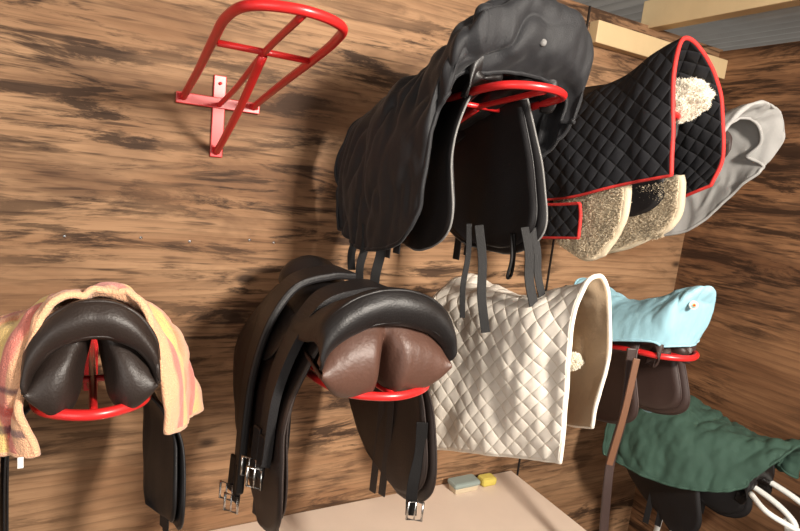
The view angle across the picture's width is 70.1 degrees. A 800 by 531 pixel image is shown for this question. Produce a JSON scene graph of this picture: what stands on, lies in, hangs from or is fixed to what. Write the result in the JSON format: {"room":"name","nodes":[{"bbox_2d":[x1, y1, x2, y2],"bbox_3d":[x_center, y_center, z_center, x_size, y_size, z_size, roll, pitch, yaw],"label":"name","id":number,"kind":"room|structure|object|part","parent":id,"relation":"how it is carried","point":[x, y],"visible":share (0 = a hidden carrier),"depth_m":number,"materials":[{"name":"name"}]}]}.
{"room":"farm building","nodes":[
{"label":"farm building","id":0,"kind":"room"},
{"bbox_2d":[0,0,722,530],"bbox_3d":[-0.638,0.305,1.591,4.220,2.540,0.020,1,11,-29],"label":"wall","id":1,"kind":"structure","parent":0,"point":[98,150],"depth_m":1.56,"materials":[{"name":"brown wood"}]},
{"bbox_2d":[28,340,151,420],"bbox_3d":[-0.638,0.274,1.180,0.192,0.239,0.676,1,11,-29],"label":"rack","id":2,"kind":"object","parent":1,"relation":"attached to","point":[91,377],"visible":0.41,"depth_m":0.90,"materials":[{"name":"red metal"}]},
{"bbox_3d":[-0.631,0.209,1.168,0.192,0.107,0.674,1,11,-29],"label":"rail","id":3,"kind":"part","parent":2,"relation":"part of","materials":[{"name":"red metal"}]},
{"bbox_3d":[-0.796,0.222,1.470,0.032,0.210,0.008,1,11,-29],"label":"upright plate","id":4,"kind":"part","parent":2,"relation":"part of","materials":[{"name":"red metal"}]},
{"bbox_2d":[0,299,185,530],"bbox_3d":[-0.627,0.300,1.096,0.398,0.600,0.504,1,11,-29],"label":"saddle","id":5,"kind":"object","parent":2,"relation":"on","point":[53,363],"visible":0.93,"depth_m":0.90,"materials":[{"name":"brown leather"}]},
{"bbox_3d":[-0.571,0.121,1.059,0.196,0.223,0.455,1,11,-29],"label":"seat","id":6,"kind":"part","parent":5,"relation":"part of","materials":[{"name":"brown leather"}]},
{"bbox_3d":[-0.559,0.142,1.040,0.184,0.131,0.400,1,11,-29],"label":"panel","id":7,"kind":"part","parent":5,"relation":"part of","materials":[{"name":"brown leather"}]},
{"bbox_2d":[0,282,203,468],"bbox_3d":[-0.551,0.171,0.999,0.445,0.326,0.281,1,11,-29],"label":"striped towel","id":8,"kind":"object","parent":5,"relation":"on","point":[181,392],"visible":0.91,"depth_m":0.90,"materials":[{"name":"multicoloured fabric"}]},
{"bbox_3d":[-0.634,0.213,1.174,0.013,0.103,0.650,1,11,-29],"label":"rail","id":9,"kind":"part","parent":2,"relation":"part of","materials":[{"name":"red metal"}]},
{"bbox_3d":[-0.582,0.214,1.079,0.147,0.012,0.013,1,11,-29],"label":"cross rail","id":10,"kind":"part","parent":2,"relation":"part of","materials":[{"name":"red metal"}]},
{"bbox_2d":[175,0,347,157],"bbox_3d":[-0.319,-0.349,1.207,0.217,0.259,0.683,1,11,-29],"label":"rack","id":11,"kind":"object","parent":1,"relation":"attached to","point":[220,101],"visible":1,"depth_m":1.15,"materials":[{"name":"red metal"}]},
{"bbox_3d":[-0.479,-0.392,1.502,0.032,0.210,0.008,1,11,-29],"label":"upright plate","id":12,"kind":"part","parent":11,"relation":"part of","materials":[{"name":"red metal"}]},
{"bbox_3d":[-0.314,-0.410,1.201,0.013,0.123,0.657,1,11,-29],"label":"rail","id":13,"kind":"part","parent":11,"relation":"part of","materials":[{"name":"red metal"}]},
{"bbox_3d":[-0.263,-0.415,1.109,0.178,0.012,0.013,1,11,-29],"label":"cross rail","id":14,"kind":"part","parent":11,"relation":"part of","materials":[{"name":"red metal"}]},
{"bbox_3d":[-0.311,-0.414,1.196,0.217,0.127,0.681,1,11,-29],"label":"rail","id":15,"kind":"part","parent":11,"relation":"part of","materials":[{"name":"red metal"}]},
{"bbox_2d":[306,366,428,400],"bbox_3d":[-0.176,0.296,1.424,0.235,0.239,0.698,1,11,-29],"label":"rack","id":16,"kind":"object","parent":1,"relation":"attached to","point":[386,394],"visible":0.16,"depth_m":1.11,"materials":[{"name":"red metal"}]},
{"bbox_2d":[233,255,456,530],"bbox_3d":[-0.173,0.348,1.375,0.360,0.728,0.580,1,11,-29],"label":"saddle","id":17,"kind":"object","parent":16,"relation":"on","point":[398,339],"visible":0.91,"depth_m":1.15,"materials":[{"name":"black leather"}]},
{"bbox_2d":[219,265,386,513],"bbox_3d":[-0.234,0.303,1.303,0.294,0.572,0.258,-1,12,-36],"label":"leather girth","id":18,"kind":"object","parent":17,"relation":"hanging from","point":[260,458],"visible":0.96,"depth_m":1.26,"materials":[{"name":"black leather"}]},
{"bbox_3d":[-0.131,0.070,1.309,0.302,0.152,0.536,1,11,-29],"label":"seat","id":19,"kind":"part","parent":17,"relation":"part of","materials":[{"name":"black leather"}]},
{"bbox_3d":[-0.128,0.148,1.300,0.283,0.148,0.480,1,11,-29],"label":"panel","id":20,"kind":"part","parent":17,"relation":"part of","materials":[{"name":"brown leather"}]},
{"bbox_3d":[-0.171,0.235,1.418,0.013,0.103,0.672,1,11,-29],"label":"rail","id":21,"kind":"part","parent":16,"relation":"part of","materials":[{"name":"red metal"}]},
{"bbox_2d":[446,80,567,123],"bbox_3d":[0.135,-0.324,1.460,0.212,0.224,0.683,1,11,-29],"label":"rack","id":22,"kind":"object","parent":1,"relation":"attached to","point":[538,88],"visible":0.41,"depth_m":1.21,"materials":[{"name":"red metal"}]},
{"bbox_2d":[347,56,558,332],"bbox_3d":[0.092,-0.212,1.425,0.350,0.691,0.520,1,11,-29],"label":"saddle","id":23,"kind":"object","parent":22,"relation":"on","point":[485,186],"visible":0.68,"depth_m":1.37,"materials":[{"name":"black leather"}]},
{"bbox_2d":[334,0,593,251],"bbox_3d":[0.126,-0.315,1.406,0.416,0.598,0.505,2,11,-26],"label":"cover","id":24,"kind":"object","parent":23,"relation":"on","point":[381,166],"visible":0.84,"depth_m":1.23,"materials":[{"name":"fabric"}]},
{"bbox_3d":[0.160,-0.410,1.387,0.230,0.182,0.382,1,11,-29],"label":"panel","id":25,"kind":"part","parent":23,"relation":"part of","materials":[{"name":"black leather"}]},
{"bbox_3d":[0.150,-0.431,1.405,0.250,0.245,0.437,1,11,-29],"label":"seat","id":26,"kind":"part","parent":23,"relation":"part of","materials":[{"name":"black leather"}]},
{"bbox_3d":[0.190,-0.380,1.363,0.178,0.012,0.013,1,11,-29],"label":"cross rail","id":27,"kind":"part","parent":22,"relation":"part of","materials":[{"name":"red metal"}]},
{"bbox_3d":[0.140,-0.384,1.454,0.013,0.088,0.657,1,11,-29],"label":"rail","id":28,"kind":"part","parent":22,"relation":"part of","materials":[{"name":"red metal"}]},
{"bbox_2d":[516,6,590,475],"bbox_3d":[0.532,0.330,2.218,0.006,2.540,0.006,1,11,-29],"label":"trim","id":29,"kind":"structure","parent":1,"relation":"attached to","point":[589,9],"depth_m":2.16,"materials":[{"name":"black"}]},
{"bbox_2d":[612,344,699,361],"bbox_3d":[0.639,0.302,1.882,0.212,0.239,0.673,1,11,-29],"label":"rack","id":30,"kind":"object","parent":1,"relation":"attached to","point":[695,355],"visible":0.22,"depth_m":1.58,"materials":[{"name":"red metal"}]},
{"bbox_2d":[565,285,695,530],"bbox_3d":[0.617,0.468,1.867,0.279,0.805,0.521,1,11,-29],"label":"saddle","id":31,"kind":"object","parent":30,"relation":"on","point":[633,381],"visible":0.29,"depth_m":1.67,"materials":[{"name":"leather"}]},
{"bbox_2d":[574,278,715,412],"bbox_3d":[0.714,0.246,1.746,0.285,0.470,0.418,1,11,-29],"label":"cover","id":32,"kind":"object","parent":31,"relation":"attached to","point":[679,318],"visible":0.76,"depth_m":1.58,"materials":[{"name":"blue fabric"}]},
{"bbox_3d":[0.689,0.186,1.786,0.157,0.124,0.423,1,11,-29],"label":"panel","id":33,"kind":"part","parent":31,"relation":"part of","materials":[{"name":"leather"}]},
{"bbox_3d":[0.679,0.161,1.804,0.170,0.170,0.476,1,11,-29],"label":"seat","id":34,"kind":"part","parent":31,"relation":"part of","materials":[{"name":"leather"}]},
{"bbox_2d":[589,20,727,78],"bbox_3d":[1.009,-0.819,2.193,0.750,0.075,0.044,1,11,-29],"label":"trim","id":35,"kind":"structure","parent":1,"relation":"attached to","point":[605,35],"depth_m":2.08,"materials":[{"name":"brown wood"}]},
{"bbox_2d":[675,111,680,120],"bbox_3d":[0.527,-0.329,1.704,0.166,0.239,0.628,1,11,-29],"label":"rack","id":36,"kind":"object","parent":1,"relation":"attached to","point":[677,114],"visible":0.02,"depth_m":1.43,"materials":[{"name":"red metal"}]},
{"bbox_2d":[547,84,678,216],"bbox_3d":[0.549,-0.314,1.680,0.212,0.435,0.472,1,11,-29],"label":"saddle","id":37,"kind":"object","parent":36,"relation":"on","point":[645,203],"visible":0.06,"depth_m":1.59,"materials":[{"name":"black leather"}]},
{"bbox_3d":[0.574,-0.442,1.645,0.180,0.167,0.414,1,11,-29],"label":"seat","id":38,"kind":"part","parent":37,"relation":"part of","materials":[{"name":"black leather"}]},
{"bbox_2d":[553,175,685,260],"bbox_3d":[0.578,-0.134,1.613,0.283,0.282,0.335,1,11,-29],"label":"pad","id":39,"kind":"object","parent":36,"relation":"on","point":[607,227],"visible":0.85,"depth_m":1.52,"materials":[{"name":"beige fur"}]},
{"bbox_2d":[542,36,725,200],"bbox_3d":[0.606,-0.341,1.536,0.362,0.462,0.463,1,11,-29],"label":"pad","id":40,"kind":"object","parent":36,"relation":"on","point":[622,133],"visible":0.74,"depth_m":1.42,"materials":[{"name":"black fabric"}]},
{"bbox_2d":[541,202,581,238],"bbox_3d":[0.403,-0.125,1.607,0.025,0.135,0.253,0,12,-35],"label":"pad","id":41,"kind":"object","parent":40,"relation":"attached to","point":[564,219],"visible":0.43,"depth_m":1.54,"materials":[{"name":"black fabric"}]},
{"bbox_2d":[675,76,715,123],"bbox_3d":[0.707,-0.437,1.485,0.096,0.140,0.235,1,11,-29],"label":"roll","id":42,"kind":"object","parent":40,"relation":"on","point":[694,96],"visible":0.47,"depth_m":1.42,"materials":[{"name":"beige"}]},
{"bbox_2d":[641,0,799,30],"bbox_3d":[1.713,-0.641,0.808,0.060,0.105,3.240,1,11,-29],"label":"trim","id":43,"kind":"structure","parent":1,"relation":"attached to","point":[659,15],"depth_m":2.00,"materials":[{"name":"brown wood"}]},
{"bbox_3d":[0.780,-0.319,1.960,0.150,0.231,0.428,1,11,-29],"label":"rack","id":44,"kind":"object","parent":1,"relation":"attached to","visible":0},
{"bbox_2d":[724,105,731,156],"bbox_3d":[0.851,-0.443,1.836,0.181,0.167,0.365,1,11,-29],"label":"saddle","id":45,"kind":"object","parent":44,"relation":"on","point":[728,135],"visible":0.02,"depth_m":1.72,"materials":[{"name":"leather"}]},
{"bbox_2d":[664,100,784,235],"bbox_3d":[0.872,-0.277,1.782,0.276,0.438,0.454,1,11,-29],"label":"cover","id":46,"kind":"object","parent":45,"relation":"on","point":[756,129],"visible":0.43,"depth_m":1.71,"materials":[{"name":"grey fabric"}]},
{"bbox_3d":[0.184,0.305,1.703,0.150,0.232,0.558,1,11,-29],"label":"rack","id":47,"kind":"object","parent":1,"relation":"attached to","visible":0},
{"bbox_2d":[429,273,611,463],"bbox_3d":[0.290,0.270,1.483,0.289,0.604,0.475,1,11,-29],"label":"pad","id":48,"kind":"object","parent":47,"relation":"on","point":[513,389],"visible":0.91,"depth_m":1.37,"materials":[{"name":"beige fabric"}]},
{"bbox_2d":[573,0,799,50],"bbox_3d":[0.377,-0.776,0.318,4.740,0.022,3.900,1,11,-29],"label":"ceiling","id":49,"kind":"structure","parent":0,"point":[779,26],"depth_m":2.41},
{"bbox_2d":[627,41,799,530],"bbox_3d":[1.956,0.661,1.214,0.020,2.530,3.200,1,11,-29],"label":"wall","id":50,"kind":"structure","parent":0,"point":[747,368],"depth_m":2.23,"materials":[{"name":"brown wood"}]},
{"bbox_3d":[0.017,1.908,0.340,4.220,0.050,3.420,1,11,-29],"label":"floor","id":51,"kind":"structure","parent":0,"visible":0},
{"bbox_2d":[211,471,585,530],"bbox_3d":[-0.043,1.256,1.700,1.400,0.770,0.716,1,11,-29],"label":"work table","id":52,"kind":"object","parent":51,"relation":"on","point":[511,504],"visible":0.93,"depth_m":1.94,"materials":[{"name":"brown wood"}]},
{"bbox_2d":[447,474,479,493],"bbox_3d":[0.234,0.805,2.099,0.115,0.041,0.060,1,11,-29],"label":"brush","id":53,"kind":"object","parent":52,"relation":"on","point":[469,482],"visible":1,"depth_m":2.08,"materials":[{"name":"grey"}]},
{"bbox_2d":[477,473,496,486],"bbox_3d":[0.328,0.810,2.156,0.065,0.032,0.048,1,11,-29],"label":"sponge","id":54,"kind":"object","parent":52,"relation":"on","point":[487,479],"visible":0.89,"depth_m":2.14,"materials":[{"name":"yellow"}]},
{"bbox_2d":[653,481,799,530],"bbox_3d":[1.157,1.207,2.088,0.316,0.981,0.582,1,11,-29],"label":"stand","id":55,"kind":"object","parent":51,"relation":"on","point":[789,522],"visible":0.46,"depth_m":1.85,"materials":[{"name":"white metal"}]},
{"bbox_3d":[0.991,1.166,2.283,0.079,0.961,0.022,14,12,38],"label":"leg","id":56,"kind":"part","parent":55,"relation":"part of","materials":[{"name":"white metal"}]},
{"bbox_2d":[627,465,774,530],"bbox_3d":[1.114,0.792,2.164,0.309,0.438,0.481,1,11,-29],"label":"saddle","id":57,"kind":"object","parent":55,"relation":"on","point":[679,509],"visible":0.27,"depth_m":2.11,"materials":[{"name":"black leather"}]},
{"bbox_2d":[602,395,799,492],"bbox_3d":[1.109,0.654,2.089,0.427,0.288,0.569,1,11,-29],"label":"cover","id":58,"kind":"object","parent":57,"relation":"on","point":[698,448],"visible":0.89,"depth_m":2.00,"materials":[{"name":"green fabric"}]},
{"bbox_3d":[1.136,0.693,2.128,0.160,0.167,0.436,1,11,-29],"label":"seat","id":59,"kind":"part","parent":57,"relation":"part of","materials":[{"name":"black leather"}]},
{"bbox_3d":[1.149,0.688,2.104,0.148,0.180,0.382,1,11,-29],"label":"panel","id":60,"kind":"part","parent":57,"relation":"part of","materials":[{"name":"black leather"}]},
{"bbox_3d":[1.152,0.775,2.017,0.034,0.113,0.511,2,11,-27],"label":"rail","id":61,"kind":"part","parent":55,"relation":"part of","materials":[{"name":"white metal"}]},
{"bbox_3d":[1.245,0.777,2.068,0.034,0.113,0.511,1,11,-31],"label":"rail","id":62,"kind":"part","parent":55,"relation":"part of","materials":[{"name":"white metal"}]},
{"bbox_3d":[1.183,1.275,1.852,0.025,0.931,0.154,8,10,13],"label":"leg","id":63,"kind":"part","parent":55,"relation":"part of","materials":[{"name":"white metal"}]}
]}

